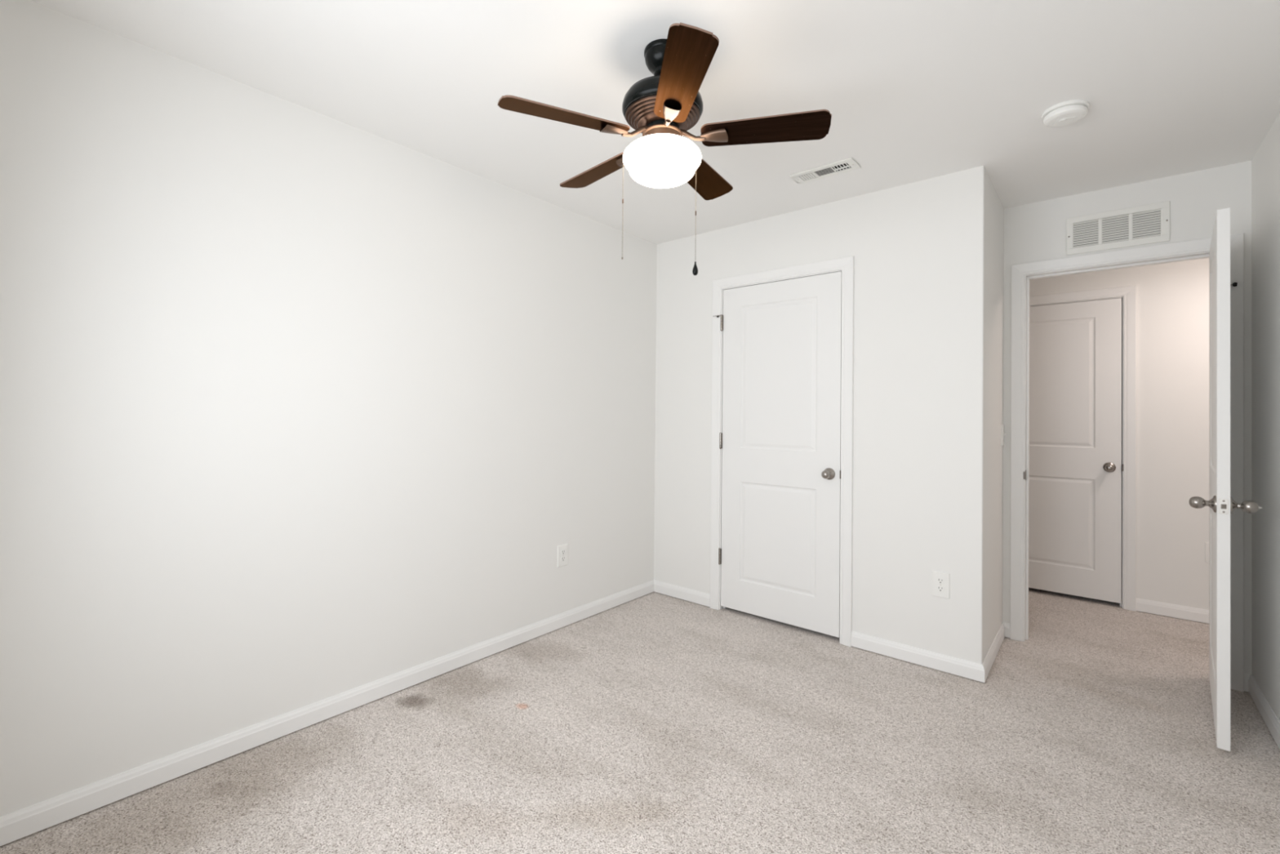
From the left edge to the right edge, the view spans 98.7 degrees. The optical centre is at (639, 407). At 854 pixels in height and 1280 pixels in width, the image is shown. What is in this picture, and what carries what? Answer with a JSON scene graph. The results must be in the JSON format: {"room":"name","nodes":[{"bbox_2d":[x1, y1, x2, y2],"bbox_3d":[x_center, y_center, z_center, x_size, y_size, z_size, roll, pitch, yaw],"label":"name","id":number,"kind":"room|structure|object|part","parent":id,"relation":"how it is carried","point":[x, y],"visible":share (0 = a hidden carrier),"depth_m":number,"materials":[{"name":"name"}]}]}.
{"room":"empty bedroom","nodes":[
{"label":"empty bedroom","id":0,"kind":"room"},
{"bbox_2d":[0,0,657,816],"bbox_3d":[-0.721,0.051,2.967,0.114,2.440,4.077,0,-1,40],"label":"wall","id":1,"kind":"structure","parent":0,"point":[300,406],"depth_m":2.04,"materials":[{"name":"white paint"}]},
{"bbox_2d":[0,579,653,845],"bbox_3d":[-0.946,1.221,2.603,0.012,0.078,3.260,0,-1,40],"label":"baseboard","id":2,"kind":"structure","parent":1,"relation":"attached to","point":[15,825],"depth_m":2.04,"materials":[{"name":"white paint"}]},
{"bbox_2d":[557,543,568,567],"bbox_3d":[-0.449,0.858,3.199,0.008,0.123,0.078,0,-1,40],"label":"power outlet","id":3,"kind":"object","parent":1,"relation":"attached to","point":[562,550],"visible":1,"depth_m":3.19,"materials":[{"name":"white plastic"}]},
{"bbox_2d":[560,555,565,561],"bbox_3d":[-0.449,0.877,3.199,0.008,0.028,0.034,0,-1,40],"label":"receptacle","id":4,"kind":"object","parent":3,"relation":"attached to","point":[562,557],"depth_m":3.20,"materials":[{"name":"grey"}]},
{"bbox_2d":[560,549,565,555],"bbox_3d":[-0.448,0.838,3.199,0.008,0.028,0.034,0,-1,40],"label":"receptacle","id":5,"kind":"object","parent":3,"relation":"attached to","point":[562,551],"depth_m":3.20,"materials":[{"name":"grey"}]},
{"bbox_2d":[0,587,1279,853],"bbox_3d":[1.327,1.325,2.368,5.600,0.080,6.051,0,-1,40],"label":"floor","id":6,"kind":"structure","parent":0,"point":[654,722],"depth_m":2.00,"materials":[{"name":"carpet"}]},
{"bbox_2d":[30,0,1279,244],"bbox_3d":[1.351,-1.195,2.390,5.600,0.080,6.051,0,-1,40],"label":"ceiling","id":7,"kind":"structure","parent":0,"point":[913,91],"depth_m":1.95,"materials":[{"name":"white paint"}]},
{"bbox_2d":[497,22,831,275],"bbox_3d":[0.066,-0.808,1.832,1.006,0.729,1.013,0,-1,40],"label":"ceiling fan","id":8,"kind":"object","parent":7,"relation":"hanging from","point":[662,106],"visible":1,"depth_m":1.72,"materials":[{"name":"brown wood"}]},
{"bbox_3d":[-0.225,-0.885,1.670,0.399,0.006,0.124,1,12,-24],"label":"fan blade","id":9,"kind":"part","parent":8,"relation":"part of","materials":[{"name":"brown wood"}]},
{"bbox_3d":[-0.148,-0.881,2.047,0.124,0.006,0.399,-16,11,-41],"label":"fan blade","id":10,"kind":"part","parent":8,"relation":"part of","materials":[{"name":"brown wood"}]},
{"bbox_3d":[-0.021,-0.693,1.829,0.076,0.383,0.002,0,-1,16],"label":"pull chain","id":11,"kind":"part","parent":8,"relation":"part of","materials":[{"name":"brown metal"}]},
{"bbox_3d":[0.072,-0.803,1.805,0.258,0.124,0.258,0,-1,40],"label":"light globe","id":12,"kind":"part","parent":8,"relation":"part of","materials":[{"name":"white glass"}]},
{"bbox_3d":[0.110,-0.884,1.480,0.124,0.006,0.399,13,-2,-6],"label":"fan blade","id":13,"kind":"part","parent":8,"relation":"part of","materials":[{"name":"brown wood"}]},
{"bbox_3d":[0.185,-0.466,1.837,0.019,0.047,0.019,0,-1,40],"label":"chain pull","id":14,"kind":"part","parent":8,"relation":"part of","materials":[{"name":"brown metal"}]},
{"bbox_3d":[0.159,-0.681,1.830,0.067,0.403,0.002,1,-1,-17],"label":"pull chain","id":15,"kind":"part","parent":8,"relation":"part of","materials":[{"name":"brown metal"}]},
{"bbox_3d":[0.235,-0.877,2.091,0.124,0.006,0.399,-14,-8,29],"label":"fan blade","id":16,"kind":"part","parent":8,"relation":"part of","materials":[{"name":"brown wood"}]},
{"bbox_3d":[0.394,-0.879,1.740,0.399,0.006,0.124,0,-13,12],"label":"fan blade","id":17,"kind":"part","parent":8,"relation":"part of","materials":[{"name":"brown wood"}]},
{"bbox_2d":[789,157,861,184],"bbox_3d":[0.902,-1.152,2.686,0.309,0.008,0.128,0,-1,40],"label":"ceiling vent","id":18,"kind":"object","parent":7,"relation":"in","point":[849,164],"visible":1,"depth_m":2.68,"materials":[{"name":"white metal"}]},
{"bbox_2d":[1041,99,1088,128],"bbox_3d":[1.647,-1.132,2.132,0.147,0.044,0.147,0,-1,20],"label":"smoke detector","id":19,"kind":"object","parent":7,"relation":"attached to","point":[1070,112],"visible":1,"depth_m":2.10,"materials":[{"name":"white plastic"}]},
{"bbox_3d":[1.647,-1.114,2.131,0.060,0.002,0.040,0,-1,20],"label":"panel","id":20,"kind":"part","parent":19,"relation":"part of","materials":[{"name":"white plastic"}]},
{"bbox_2d":[653,165,987,681],"bbox_3d":[0.900,0.069,3.276,1.975,2.440,0.114,0,-1,40],"label":"wall","id":21,"kind":"structure","parent":0,"point":[919,249],"depth_m":2.86,"materials":[{"name":"white paint"}]},
{"bbox_2d":[712,271,841,637],"bbox_3d":[0.782,0.253,3.275,0.807,2.018,0.109,0,-1,40],"label":"door","id":22,"kind":"structure","parent":21,"relation":"in","point":[780,440],"depth_m":3.25,"materials":[{"name":"white paint"}]},
{"bbox_3d":[1.030,0.367,3.036,0.047,0.047,0.064,0,-1,40],"label":"knob","id":23,"kind":"part","parent":22,"relation":"part of","materials":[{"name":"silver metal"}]},
{"bbox_2d":[710,255,853,646],"bbox_3d":[0.844,0.231,3.309,0.897,2.114,0.131,0,-1,40],"label":"trim","id":24,"kind":"structure","parent":21,"relation":"attached to","point":[845,264],"depth_m":3.06,"materials":[{"name":"white paint"}]},
{"bbox_2d":[653,579,984,682],"bbox_3d":[0.854,1.244,3.213,1.988,0.078,0.012,0,-1,40],"label":"baseboard","id":25,"kind":"structure","parent":21,"relation":"attached to","point":[960,667],"depth_m":2.81,"materials":[{"name":"white paint"}]},
{"bbox_2d":[932,570,949,599],"bbox_3d":[1.476,0.868,2.700,0.078,0.123,0.008,0,-1,40],"label":"power outlet","id":26,"kind":"object","parent":21,"relation":"attached to","point":[940,580],"visible":1,"depth_m":2.70,"materials":[{"name":"white plastic"}]},
{"bbox_2d":[936,585,944,591],"bbox_3d":[1.476,0.887,2.700,0.034,0.028,0.008,0,-1,40],"label":"receptacle","id":27,"kind":"object","parent":26,"relation":"attached to","point":[939,588],"depth_m":2.70,"materials":[{"name":"grey plastic"}]},
{"bbox_2d":[936,577,944,583],"bbox_3d":[1.476,0.848,2.700,0.034,0.028,0.008,0,-1,40],"label":"receptacle","id":28,"kind":"object","parent":26,"relation":"attached to","point":[939,580],"depth_m":2.70,"materials":[{"name":"grey plastic"}]},
{"bbox_2d":[986,174,1004,654],"bbox_3d":[1.839,0.075,2.948,0.114,2.440,0.590,0,-1,40],"label":"wall","id":29,"kind":"structure","parent":0,"point":[995,291],"depth_m":2.88,"materials":[{"name":"white paint"}]},
{"bbox_2d":[982,622,1004,682],"bbox_3d":[1.836,1.250,2.848,0.012,0.078,0.716,0,-1,40],"label":"baseboard","id":30,"kind":"structure","parent":29,"relation":"attached to","point":[994,648],"depth_m":2.81,"materials":[{"name":"white paint"}]},
{"bbox_2d":[1000,424,1005,445],"bbox_3d":[2.048,0.152,3.093,0.019,0.120,0.070,0,-1,40],"label":"light switch","id":31,"kind":"object","parent":29,"relation":"attached to","point":[1002,434],"visible":1,"depth_m":3.08,"materials":[{"name":"white plastic"}]},
{"bbox_3d":[2.043,0.152,3.097,0.006,0.120,0.070,0,-1,40],"label":"plate","id":32,"kind":"part","parent":31,"relation":"part of","materials":[{"name":"white plastic"}]},
{"bbox_2d":[1029,257,1208,623],"bbox_3d":[2.818,0.093,3.987,5.200,2.440,0.114,0,-1,40],"label":"wall","id":33,"kind":"structure","parent":0,"point":[1172,299],"depth_m":3.47,"materials":[{"name":"white paint"}]},
{"bbox_2d":[1028,297,1121,603],"bbox_3d":[2.866,0.278,3.847,0.758,2.010,0.109,0,-1,40],"label":"door","id":34,"kind":"structure","parent":33,"relation":"in","point":[1075,499],"depth_m":3.77,"materials":[{"name":"white paint"}]},
{"bbox_3d":[3.095,0.394,3.624,0.047,0.047,0.064,0,-1,40],"label":"knob","id":35,"kind":"part","parent":34,"relation":"part of","materials":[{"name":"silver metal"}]},
{"bbox_2d":[1029,284,1136,611],"bbox_3d":[2.909,0.258,3.897,0.900,2.110,0.131,0,-1,40],"label":"trim","id":36,"kind":"structure","parent":33,"relation":"attached to","point":[1127,294],"depth_m":3.59,"materials":[{"name":"white paint"}]},
{"bbox_2d":[1136,598,1208,623],"bbox_3d":[2.766,1.269,3.928,5.200,0.078,0.012,0,-1,40],"label":"baseboard","id":37,"kind":"structure","parent":33,"relation":"attached to","point":[1194,614],"depth_m":3.44,"materials":[{"name":"white paint"}]},
{"bbox_2d":[1002,160,1252,692],"bbox_3d":[1.763,0.079,3.471,3.046,2.440,0.114,0,-1,40],"label":"wall","id":38,"kind":"structure","parent":0,"point":[1034,232],"depth_m":2.73,"materials":[{"name":"white paint"}]},
{"bbox_2d":[1066,200,1170,255],"bbox_3d":[2.450,-0.920,2.831,0.405,0.198,0.010,0,-1,40],"label":"air vent","id":39,"kind":"object","parent":38,"relation":"in","point":[1144,227],"visible":1,"depth_m":2.82,"materials":[{"name":"white metal"}]},
{"bbox_2d":[1009,232,1244,691],"bbox_3d":[2.478,0.246,2.868,0.894,2.108,0.148,0,-1,40],"label":"trim","id":40,"kind":"structure","parent":38,"relation":"attached to","point":[1197,249],"depth_m":2.82,"materials":[{"name":"white paint"}]},
{"bbox_3d":[2.154,0.376,3.078,0.010,0.057,0.046,0,-1,40],"label":"strike plate","id":41,"kind":"part","parent":40,"relation":"part of","materials":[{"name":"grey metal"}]},
{"bbox_2d":[1003,622,1250,691],"bbox_3d":[2.424,1.255,2.814,0.957,0.078,0.012,0,-1,40],"label":"baseboard","id":42,"kind":"structure","parent":38,"relation":"attached to","point":[1246,676],"depth_m":2.52,"materials":[{"name":"white paint"}]},
{"bbox_2d":[1188,207,1262,751],"bbox_3d":[2.446,0.266,2.319,0.191,2.016,0.778,0,-1,44],"label":"door","id":43,"kind":"structure","parent":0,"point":[1221,504],"depth_m":2.06,"materials":[{"name":"white paint"}]},
{"bbox_3d":[2.176,0.367,2.134,0.064,0.047,0.047,0,-1,44],"label":"knob","id":44,"kind":"part","parent":43,"relation":"part of","materials":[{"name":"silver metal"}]},
{"bbox_3d":[2.176,0.367,2.050,0.025,0.057,0.003,0,-1,44],"label":"latch plate","id":45,"kind":"part","parent":43,"relation":"part of","materials":[{"name":"white metal"}]},
{"bbox_3d":[2.260,0.368,2.051,0.064,0.047,0.047,0,-1,44],"label":"knob","id":46,"kind":"part","parent":43,"relation":"part of","materials":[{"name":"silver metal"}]},
{"bbox_2d":[1251,112,1279,721],"bbox_3d":[1.577,0.054,0.967,0.114,2.440,3.964,0,-1,40],"label":"wall","id":47,"kind":"structure","parent":0,"point":[1265,163],"depth_m":2.30,"materials":[{"name":"white paint"}]},
{"bbox_2d":[1248,674,1279,749],"bbox_3d":[1.517,1.230,0.997,0.012,0.078,3.964,0,-1,40],"label":"baseboard","id":48,"kind":"structure","parent":47,"relation":"attached to","point":[1268,714],"depth_m":2.26,"materials":[{"name":"white paint"}]}
]}

